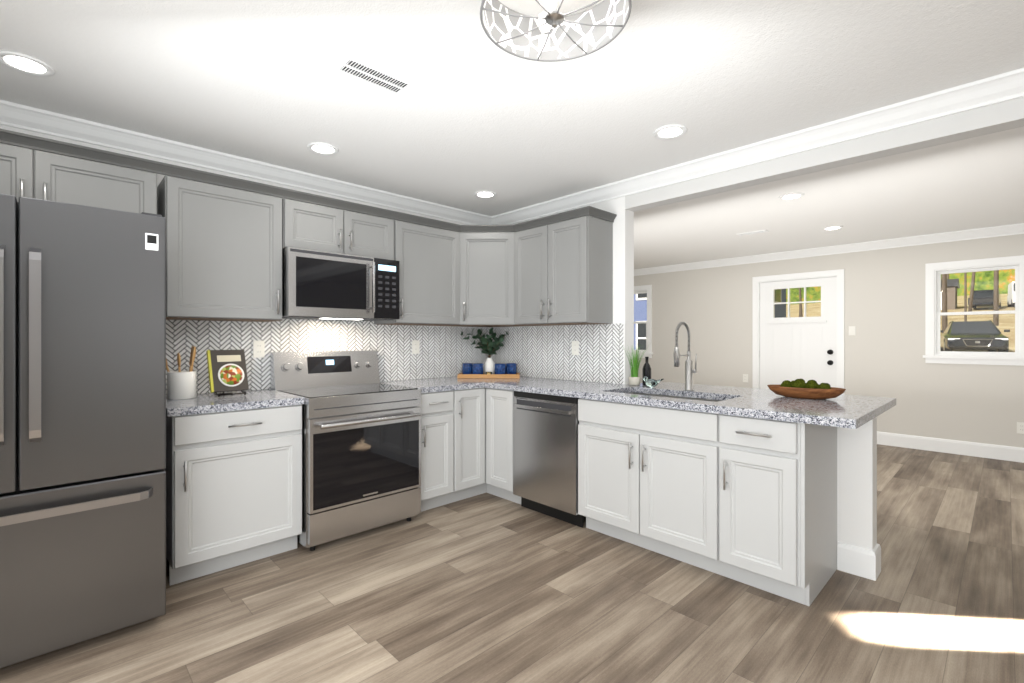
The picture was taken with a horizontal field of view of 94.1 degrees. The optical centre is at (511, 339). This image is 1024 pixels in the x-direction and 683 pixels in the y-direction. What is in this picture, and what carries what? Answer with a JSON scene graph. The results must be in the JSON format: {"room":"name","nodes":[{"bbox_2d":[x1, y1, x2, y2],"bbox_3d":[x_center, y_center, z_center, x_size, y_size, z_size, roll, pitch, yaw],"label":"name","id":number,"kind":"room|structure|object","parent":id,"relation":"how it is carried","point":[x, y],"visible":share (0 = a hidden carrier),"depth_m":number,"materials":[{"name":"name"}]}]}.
{"room":"kitchen","nodes":[
{"label":"kitchen","id":0,"kind":"room"},
{"bbox_2d":[0,125,491,393],"bbox_3d":[-1.964,0.042,3.042,5.040,2.430,0.120,0,0,-44],"label":"wall","id":1,"kind":"structure","parent":0,"point":[160,177],"depth_m":2.96,"materials":[{"name":"white paint"}]},
{"bbox_2d":[0,129,39,201],"bbox_3d":[-2.520,-0.749,2.192,0.460,0.401,0.327,0,0,-44],"label":"upper cabinet","id":2,"kind":"object","parent":1,"relation":"attached to","point":[16,163],"depth_m":2.20,"materials":[{"name":"grey paint"}]},
{"bbox_2d":[40,137,159,214],"bbox_3d":[-2.185,-0.749,2.515,0.470,0.401,0.327,0,0,-44],"label":"upper cabinet","id":3,"kind":"object","parent":1,"relation":"attached to","point":[70,180],"depth_m":2.40,"materials":[{"name":"grey paint"}]},
{"bbox_2d":[160,162,287,321],"bbox_3d":[-1.772,-0.534,2.912,0.605,0.831,0.327,0,0,-44],"label":"upper cabinet","id":4,"kind":"object","parent":1,"relation":"attached to","point":[225,245],"depth_m":2.78,"materials":[{"name":"grey paint"}]},
{"bbox_2d":[0,100,491,224],"bbox_3d":[-1.928,-1.123,2.940,4.710,0.098,0.078,0,0,-44],"label":"crown molding","id":5,"kind":"structure","parent":1,"relation":"attached to","point":[12,114],"depth_m":2.96,"materials":[{"name":"white wood"}]},
{"bbox_2d":[288,189,347,253],"bbox_3d":[-1.410,-0.764,3.262,0.392,0.371,0.327,0,0,-44],"label":"upper cabinet","id":6,"kind":"object","parent":1,"relation":"attached to","point":[311,226],"depth_m":3.16,"materials":[{"name":"grey paint"}]},
{"bbox_2d":[282,247,398,320],"bbox_3d":[-1.226,-0.357,3.352,0.779,0.436,0.452,0,0,-44],"label":"microwave","id":7,"kind":"object","parent":6,"relation":"attached to","point":[320,285],"visible":0.98,"depth_m":3.18,"materials":[{"name":"silver metal"}]},
{"bbox_2d":[166,319,489,395],"bbox_3d":[-1.160,0.099,3.727,2.689,0.483,0.008,0,0,-44],"label":"tile backsplash","id":8,"kind":"structure","parent":1,"relation":"attached to","point":[443,349],"depth_m":3.52,"materials":[{"name":"white tile"}]},
{"bbox_2d":[253,341,264,357],"bbox_3d":[-1.697,0.067,3.197,0.070,0.115,0.007,0,0,-44],"label":"outlet","id":9,"kind":"object","parent":8,"relation":"attached to","point":[258,349],"visible":1,"depth_m":3.19,"materials":[{"name":"white plastic"}]},
{"bbox_2d":[412,340,419,353],"bbox_3d":[-0.816,0.067,4.046,0.070,0.115,0.007,0,0,-44],"label":"outlet","id":10,"kind":"object","parent":8,"relation":"attached to","point":[415,346],"visible":1,"depth_m":4.04,"materials":[{"name":"white plastic"}]},
{"bbox_2d":[348,201,395,260],"bbox_3d":[-1.128,-0.764,3.533,0.391,0.371,0.327,0,0,-44],"label":"upper cabinet","id":11,"kind":"object","parent":1,"relation":"attached to","point":[373,236],"depth_m":3.43,"materials":[{"name":"grey paint"}]},
{"bbox_2d":[374,211,459,325],"bbox_3d":[-0.762,-0.534,3.886,0.615,0.831,0.327,0,0,-44],"label":"upper cabinet","id":12,"kind":"object","parent":1,"relation":"attached to","point":[428,257],"depth_m":3.77,"materials":[{"name":"grey paint"}]},
{"bbox_2d":[460,224,515,324],"bbox_3d":[-0.207,-0.537,3.983,0.333,0.826,0.333,0,0,-44],"label":"upper cabinet","id":13,"kind":"object","parent":1,"relation":"attached to","point":[487,260],"depth_m":3.98,"materials":[{"name":"grey paint"}]},
{"bbox_2d":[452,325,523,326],"bbox_3d":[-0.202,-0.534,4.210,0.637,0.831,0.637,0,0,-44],"label":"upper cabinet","id":14,"kind":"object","parent":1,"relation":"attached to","point":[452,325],"depth_m":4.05,"materials":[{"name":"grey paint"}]},
{"bbox_2d":[0,444,1023,682],"bbox_3d":[1.090,1.287,2.777,9.070,0.060,9.740,0,0,-44],"label":"floor","id":15,"kind":"structure","parent":0,"point":[485,588],"depth_m":2.20,"materials":[{"name":"brown wood"}]},
{"bbox_2d":[0,194,165,668],"bbox_3d":[-2.134,0.357,2.078,0.904,1.800,0.974,0,0,-44],"label":"refrigerator","id":16,"kind":"object","parent":15,"relation":"on","point":[82,423],"visible":1,"depth_m":1.89,"materials":[{"name":"grey metal"}]},
{"bbox_2d":[164,404,301,585],"bbox_3d":[-1.669,0.821,2.804,0.630,0.876,0.627,0,0,-44],"label":"base cabinet","id":17,"kind":"object","parent":15,"relation":"on","point":[241,504],"depth_m":2.55,"materials":[{"name":"white paint"}]},
{"bbox_2d":[166,389,303,416],"bbox_3d":[-1.673,0.361,2.796,0.657,0.040,0.633,0,0,-44],"label":"countertop","id":18,"kind":"structure","parent":17,"relation":"on","point":[253,399],"depth_m":2.65,"materials":[{"name":"stone"}]},
{"bbox_2d":[166,346,196,399],"bbox_3d":[-1.908,0.190,2.737,0.170,0.302,0.154,0,0,-44],"label":"utensil crock","id":19,"kind":"object","parent":18,"relation":"on","point":[181,385],"visible":0.98,"depth_m":2.69,"materials":[{"name":"white ceramic"}]},
{"bbox_2d":[214,390,245,396],"bbox_3d":[-1.717,0.214,2.885,0.166,0.250,0.147,0,0,42],"label":"cookbook stand","id":20,"kind":"object","parent":18,"relation":"on","point":[220,394],"visible":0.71,"depth_m":2.88,"materials":[{"name":"black metal"}]},
{"bbox_2d":[206,350,248,392],"bbox_3d":[-1.720,0.190,2.887,0.101,0.251,0.201,0,0,42],"label":"cookbook","id":21,"kind":"object","parent":20,"relation":"on","point":[227,370],"visible":1,"depth_m":2.87,"materials":[{"name":"grey paper"}]},
{"bbox_2d":[270,350,421,550],"bbox_3d":[-1.110,0.673,3.236,0.764,1.168,0.746,0,0,-44],"label":"range oven","id":22,"kind":"object","parent":15,"relation":"on","point":[361,447],"visible":0.9,"depth_m":3.03,"materials":[{"name":"silver metal"}]},
{"bbox_2d":[418,390,455,511],"bbox_3d":[-0.766,0.821,3.674,0.327,0.876,0.627,0,0,-44],"label":"base cabinet","id":23,"kind":"object","parent":15,"relation":"on","point":[438,458],"depth_m":3.48,"materials":[{"name":"grey paint"}]},
{"bbox_2d":[380,376,485,392],"bbox_3d":[-0.662,0.361,3.770,0.614,0.040,0.633,0,0,-44],"label":"countertop","id":24,"kind":"structure","parent":23,"relation":"on","point":[428,385],"depth_m":3.67,"materials":[{"name":"stone"}]},
{"bbox_2d":[456,388,483,500],"bbox_3d":[-0.539,0.821,3.893,0.304,0.876,0.627,0,0,-44],"label":"base cabinet","id":25,"kind":"object","parent":15,"relation":"on","point":[469,428],"depth_m":3.69,"materials":[{"name":"grey paint"}]},
{"bbox_2d":[484,387,520,503],"bbox_3d":[0.117,0.821,3.885,0.627,0.876,0.331,0,0,-44],"label":"base cabinet","id":26,"kind":"object","parent":15,"relation":"on","point":[498,403],"depth_m":3.68,"materials":[{"name":"grey paint"}]},
{"bbox_2d":[20,179,770,491],"bbox_3d":[-0.407,0.006,2.338,2.873,1.501,2.393,0,0,-44],"label":"pulls","id":27,"kind":"object","parent":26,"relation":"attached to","point":[725,464],"visible":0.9,"depth_m":2.73,"materials":[{"name":"silver metal"}]},
{"bbox_2d":[513,391,582,527],"bbox_3d":[0.418,0.821,3.526,0.637,0.872,0.589,0,0,-44],"label":"dishwasher","id":28,"kind":"object","parent":15,"relation":"on","point":[545,454],"visible":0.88,"depth_m":3.30,"materials":[{"name":"silver metal"}]},
{"bbox_2d":[578,398,719,574],"bbox_3d":[0.968,0.821,3.001,0.627,0.876,0.916,0,0,-44],"label":"base cabinet","id":29,"kind":"object","parent":15,"relation":"on","point":[671,508],"depth_m":2.73,"materials":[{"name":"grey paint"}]},
{"bbox_2d":[462,376,895,428],"bbox_3d":[0.783,0.449,3.486,1.066,0.216,3.047,0,0,-44],"label":"countertop","id":30,"kind":"structure","parent":29,"relation":"on","point":[850,411],"depth_m":2.74,"materials":[{"name":"stone"}]},
{"bbox_2d":[457,373,519,377],"bbox_3d":[-0.202,0.323,4.241,0.544,0.035,0.213,0,0,1],"label":"serving tray","id":31,"kind":"object","parent":30,"relation":"on","point":[461,375],"visible":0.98,"depth_m":4.14,"materials":[{"name":"brown wood"}]},
{"bbox_2d":[462,363,472,373],"bbox_3d":[-0.388,0.272,4.266,0.104,0.111,0.130,0,0,-44],"label":"mug","id":32,"kind":"object","parent":31,"relation":"on","point":[466,368],"visible":0.71,"depth_m":4.23,"materials":[{"name":"blue ceramic"}]},
{"bbox_2d":[472,363,483,373],"bbox_3d":[-0.308,0.272,4.215,0.104,0.111,0.124,0,0,-44],"label":"mug","id":33,"kind":"object","parent":31,"relation":"on","point":[477,368],"visible":0.77,"depth_m":4.17,"materials":[{"name":"blue ceramic"}]},
{"bbox_2d":[461,328,508,373],"bbox_3d":[-0.207,0.111,4.316,0.456,0.434,0.406,0,0,-44],"label":"vase","id":34,"kind":"object","parent":31,"relation":"on","point":[488,348],"visible":0.94,"depth_m":4.27,"materials":[{"name":"white ceramic"}]},
{"bbox_2d":[494,363,505,373],"bbox_3d":[-0.097,0.272,4.211,0.124,0.111,0.104,0,0,-44],"label":"mug","id":35,"kind":"object","parent":31,"relation":"on","point":[499,368],"visible":0.69,"depth_m":4.16,"materials":[{"name":"blue ceramic"}]},
{"bbox_2d":[506,363,516,373],"bbox_3d":[-0.016,0.272,4.259,0.130,0.111,0.104,0,0,-44],"label":"mug","id":36,"kind":"object","parent":31,"relation":"on","point":[511,368],"visible":0.75,"depth_m":4.22,"materials":[{"name":"blue ceramic"}]},
{"bbox_2d":[623,344,647,385],"bbox_3d":[0.904,0.178,3.520,0.226,0.325,0.201,0,0,-44],"label":"potted plant","id":37,"kind":"object","parent":30,"relation":"on","point":[634,378],"visible":1,"depth_m":3.50,"materials":[{"name":"green plant"}]},
{"bbox_2d":[642,357,650,384],"bbox_3d":[1.001,0.235,3.539,0.064,0.210,0.064,0,0,-44],"label":"bottle","id":38,"kind":"object","parent":30,"relation":"on","point":[646,370],"visible":0.85,"depth_m":3.52,"materials":[{"name":"black glass"}]},
{"bbox_2d":[642,376,663,386],"bbox_3d":[0.994,0.303,3.375,0.062,0.075,0.147,0,0,-44],"label":"bird","id":39,"kind":"object","parent":30,"relation":"on","point":[651,382],"visible":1,"depth_m":3.36},
{"bbox_2d":[673,322,696,390],"bbox_3d":[1.125,0.113,3.100,0.220,0.455,0.084,0,0,-44],"label":"faucet","id":40,"kind":"object","parent":30,"relation":"on","point":[689,370],"visible":1,"depth_m":3.14,"materials":[{"name":"silver metal"}]},
{"bbox_2d":[767,385,845,398],"bbox_3d":[1.701,0.308,2.769,0.201,0.064,0.388,0,0,-44],"label":"dough bowl","id":41,"kind":"object","parent":30,"relation":"on","point":[811,393],"visible":0.96,"depth_m":2.69,"materials":[{"name":"brown wood"}]},
{"bbox_2d":[780,379,830,388],"bbox_3d":[1.700,0.273,2.768,0.100,0.087,0.254,0,0,-44],"label":"moss balls","id":42,"kind":"object","parent":41,"relation":"in","point":[801,383],"visible":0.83,"depth_m":2.75},
{"bbox_2d":[720,414,836,605],"bbox_3d":[1.421,0.821,2.532,0.629,0.876,0.389,0,0,-44],"label":"base cabinet","id":43,"kind":"object","parent":15,"relation":"on","point":[766,520],"depth_m":2.32,"materials":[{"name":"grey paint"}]},
{"bbox_2d":[0,0,1023,268],"bbox_3d":[1.090,-1.203,2.777,9.070,0.060,9.740,0,0,-44],"label":"ceiling","id":44,"kind":"structure","parent":0,"point":[466,116],"depth_m":2.29,"materials":[{"name":"white paint"}]},
{"bbox_2d":[0,51,54,76],"bbox_3d":[-2.068,-1.167,2.026,0.183,0.009,0.183,0,0,7],"label":"recessed light","id":45,"kind":"object","parent":44,"relation":"in","point":[23,63],"depth_m":2.03,"materials":[{"name":"white plastic"}]},
{"bbox_2d":[307,142,338,154],"bbox_3d":[-1.160,-1.167,2.928,0.183,0.009,0.183,0,0,40],"label":"recessed light","id":46,"kind":"object","parent":44,"relation":"in","point":[320,148],"depth_m":2.92,"materials":[{"name":"white plastic"}]},
{"bbox_2d":[332,54,415,96],"bbox_3d":[-0.609,-1.168,2.126,0.330,0.008,0.150,0,0,-44],"label":"ceiling vent","id":47,"kind":"object","parent":44,"relation":"in","point":[353,67],"visible":1,"depth_m":2.11,"materials":[{"name":"white metal"}]},
{"bbox_2d":[474,191,496,197],"bbox_3d":[-0.217,-1.167,3.851,0.183,0.009,0.183,0,0,40],"label":"recessed light","id":48,"kind":"object","parent":44,"relation":"in","point":[480,194],"depth_m":3.85,"materials":[{"name":"white plastic"}]},
{"bbox_2d":[480,0,631,61],"bbox_3d":[0.131,-1.065,1.464,0.459,0.214,0.459,0,0,-44],"label":"ceiling light fixture","id":49,"kind":"object","parent":44,"relation":"attached to","point":[551,33],"visible":1,"depth_m":1.63,"materials":[{"name":"glass"}]},
{"bbox_2d":[653,124,686,139],"bbox_3d":[0.892,-1.167,2.691,0.183,0.009,0.183,0,0,40],"label":"recessed light","id":50,"kind":"object","parent":44,"relation":"in","point":[672,131],"depth_m":2.68,"materials":[{"name":"white plastic"}]},
{"bbox_2d":[736,230,768,235],"bbox_3d":[2.646,-1.168,5.248,0.120,0.008,0.300,0,0,-44],"label":"ceiling vent","id":51,"kind":"object","parent":44,"relation":"in","point":[752,232],"visible":0.98,"depth_m":5.23,"materials":[{"name":"white"}]},
{"bbox_2d":[779,193,803,199],"bbox_3d":[2.288,-1.167,3.904,0.183,0.009,0.183,0,0,7],"label":"recessed light","id":52,"kind":"object","parent":44,"relation":"in","point":[791,196],"depth_m":3.90,"materials":[{"name":"white plastic"}]},
{"bbox_2d":[822,226,842,230],"bbox_3d":[3.377,-1.167,5.022,0.183,0.009,0.183,0,0,22],"label":"recessed light","id":53,"kind":"object","parent":44,"relation":"in","point":[830,228],"depth_m":5.02,"materials":[{"name":"white"}]},
{"bbox_2d":[492,97,1023,549],"bbox_3d":[1.410,0.042,3.085,0.120,2.430,9.740,0,0,-44],"label":"wall","id":54,"kind":"structure","parent":0,"point":[857,487],"depth_m":2.59,"materials":[{"name":"white paint"}]},
{"bbox_2d":[516,216,555,325],"bbox_3d":[0.263,-0.534,3.951,0.327,0.831,0.378,0,0,-44],"label":"upper cabinet","id":55,"kind":"object","parent":54,"relation":"attached to","point":[532,243],"depth_m":3.83,"materials":[{"name":"grey paint"}]},
{"bbox_2d":[490,323,624,384],"bbox_3d":[0.335,0.111,4.106,0.009,0.458,1.476,0,0,-44],"label":"tile backsplash","id":56,"kind":"structure","parent":54,"relation":"attached to","point":[530,351],"depth_m":3.98,"materials":[{"name":"white tile"}]},
{"bbox_2d":[572,341,578,354],"bbox_3d":[0.517,0.072,3.906,0.007,0.115,0.070,0,0,-44],"label":"outlet","id":57,"kind":"object","parent":56,"relation":"attached to","point":[575,347],"visible":1,"depth_m":3.90,"materials":[{"name":"white plastic"}]},
{"bbox_2d":[548,206,615,324],"bbox_3d":[0.525,-0.534,3.679,0.327,0.831,0.377,0,0,-44],"label":"upper cabinet","id":58,"kind":"object","parent":54,"relation":"attached to","point":[580,245],"depth_m":3.55,"materials":[{"name":"grey paint"}]},
{"bbox_2d":[492,68,1023,224],"bbox_3d":[2.206,-1.123,2.117,0.078,0.098,7.000,0,0,-44],"label":"crown molding","id":59,"kind":"structure","parent":54,"relation":"attached to","point":[1003,87],"depth_m":2.68,"materials":[{"name":"white wood"}]},
{"bbox_2d":[837,541,880,574],"bbox_3d":[1.469,1.182,3.110,0.032,0.150,1.496,0,0,-44],"label":"baseboard","id":60,"kind":"structure","parent":54,"relation":"attached to","point":[859,561],"depth_m":2.54,"materials":[{"name":"white wood"}]},
{"bbox_2d":[634,234,1023,447],"bbox_3d":[4.312,0.042,5.882,0.120,2.430,9.740,0,0,-44],"label":"wall","id":61,"kind":"structure","parent":0,"point":[884,314],"depth_m":5.70,"materials":[{"name":"white paint"}]},
{"bbox_2d":[634,285,652,357],"bbox_3d":[1.985,-0.291,8.257,0.175,1.213,1.040,0,0,-44],"label":"window","id":62,"kind":"structure","parent":61,"relation":"in","point":[642,289],"depth_m":7.91,"materials":[{"name":"white"}]},
{"bbox_2d":[743,374,747,381],"bbox_3d":[3.333,0.557,6.806,0.007,0.115,0.070,0,0,-44],"label":"outlet","id":63,"kind":"object","parent":61,"relation":"attached to","point":[745,377],"visible":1,"depth_m":6.80,"materials":[{"name":"white plastic"}]},
{"bbox_2d":[759,277,836,388],"bbox_3d":[3.789,0.227,6.364,0.096,2.036,0.922,0,0,-44],"label":"door","id":64,"kind":"structure","parent":61,"relation":"in","point":[792,348],"depth_m":6.34,"materials":[{"name":"white wood"}]},
{"bbox_2d":[752,269,843,393],"bbox_3d":[3.817,0.191,6.383,0.138,2.132,1.080,0,0,-44],"label":"door frame","id":65,"kind":"structure","parent":61,"relation":"attached to","point":[838,274],"depth_m":6.33,"materials":[{"name":"white wood"}]},
{"bbox_2d":[634,223,1023,275],"bbox_3d":[4.241,-1.123,5.813,0.078,0.098,9.500,0,0,-44],"label":"crown molding","id":66,"kind":"structure","parent":61,"relation":"attached to","point":[1012,229],"depth_m":5.86,"materials":[{"name":"white wood"}]},
{"bbox_2d":[849,326,854,334],"bbox_3d":[4.207,-0.103,5.898,0.008,0.115,0.070,0,0,-44],"label":"light switch","id":67,"kind":"object","parent":61,"relation":"attached to","point":[851,330],"visible":1,"depth_m":5.90,"materials":[{"name":"white plastic"}]},
{"bbox_2d":[877,431,1023,462],"bbox_3d":[5.850,1.182,4.187,0.016,0.150,4.925,0,0,-44],"label":"baseboard","id":68,"kind":"structure","parent":61,"relation":"attached to","point":[1000,452],"depth_m":5.23,"materials":[{"name":"white wood"}]},
{"bbox_2d":[923,255,1023,365],"bbox_3d":[4.997,-0.291,5.132,0.175,1.123,0.860,0,0,-44],"label":"window","id":69,"kind":"structure","parent":61,"relation":"in","point":[934,353],"depth_m":5.15,"materials":[{"name":"white"}]},
{"bbox_2d":[1017,422,1023,433],"bbox_3d":[5.202,0.907,4.865,0.007,0.115,0.070,0,0,-44],"label":"outlet","id":70,"kind":"object","parent":61,"relation":"attached to","point":[1020,427],"visible":1,"depth_m":4.87,"materials":[{"name":"white plastic"}]},
{"label":"outside","id":71,"kind":"structure","parent":0,"visible":0},
{"bbox_2d":[786,294,1014,351],"bbox_3d":[39.172,-2.780,42.592,100.670,8.775,140.000,0,0,-44],"label":"ground","id":72,"kind":"structure","parent":71,"point":[814,311],"depth_m":41.47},
{"bbox_2d":[634,289,785,349],"bbox_3d":[6.415,-2.087,21.585,7.600,7.200,9.400,0,0,-44],"label":"house","id":73,"kind":"structure","parent":72,"relation":"on","point":[642,312],"depth_m":18.19,"materials":[{"name":"blue"}]},
{"bbox_2d":[799,270,998,332],"bbox_3d":[34.933,-11.312,34.379,75.813,25.621,37.166,0,0,-44],"label":"trees","id":74,"kind":"object","parent":72,"relation":"on","point":[995,308],"depth_m":31.75,"materials":[{"name":"brown plant"}]},
{"bbox_2d":[786,269,1014,304],"bbox_3d":[44.476,-28.248,43.537,93.721,60.989,199.605,0,0,-44],"label":"treeline","id":75,"kind":"object","parent":72,"relation":"on","point":[983,284],"depth_m":78.52,"materials":[{"name":"green plant"}]},
{"bbox_2d":[941,279,959,309],"bbox_3d":[45.795,-4.568,51.334,3.400,3.600,3.400,0,0,-44],"label":"shed","id":76,"kind":"object","parent":72,"relation":"on","point":[951,294],"depth_m":49.53,"materials":[{"name":"brown"}]},
{"bbox_2d":[941,320,1009,351],"bbox_3d":[19.979,-0.091,20.767,2.180,1.452,4.760,0,0,39],"label":"sedan","id":77,"kind":"object","parent":72,"relation":"on","point":[972,338],"depth_m":19.47,"materials":[{"name":"grey paint"}]},
{"bbox_2d":[968,290,1000,308],"bbox_3d":[46.561,-3.898,46.935,5.096,1.850,2.208,0,0,-44],"label":"truck","id":78,"kind":"object","parent":72,"relation":"on","point":[982,302],"depth_m":46.46,"materials":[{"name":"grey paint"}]},
{"bbox_2d":[1007,281,1014,306],"bbox_3d":[49.151,-4.273,45.680,2.020,2.400,5.212,0,0,42],"label":"van","id":79,"kind":"object","parent":72,"relation":"on","point":[1010,298],"depth_m":45.73,"materials":[{"name":"white metal"}]}
]}

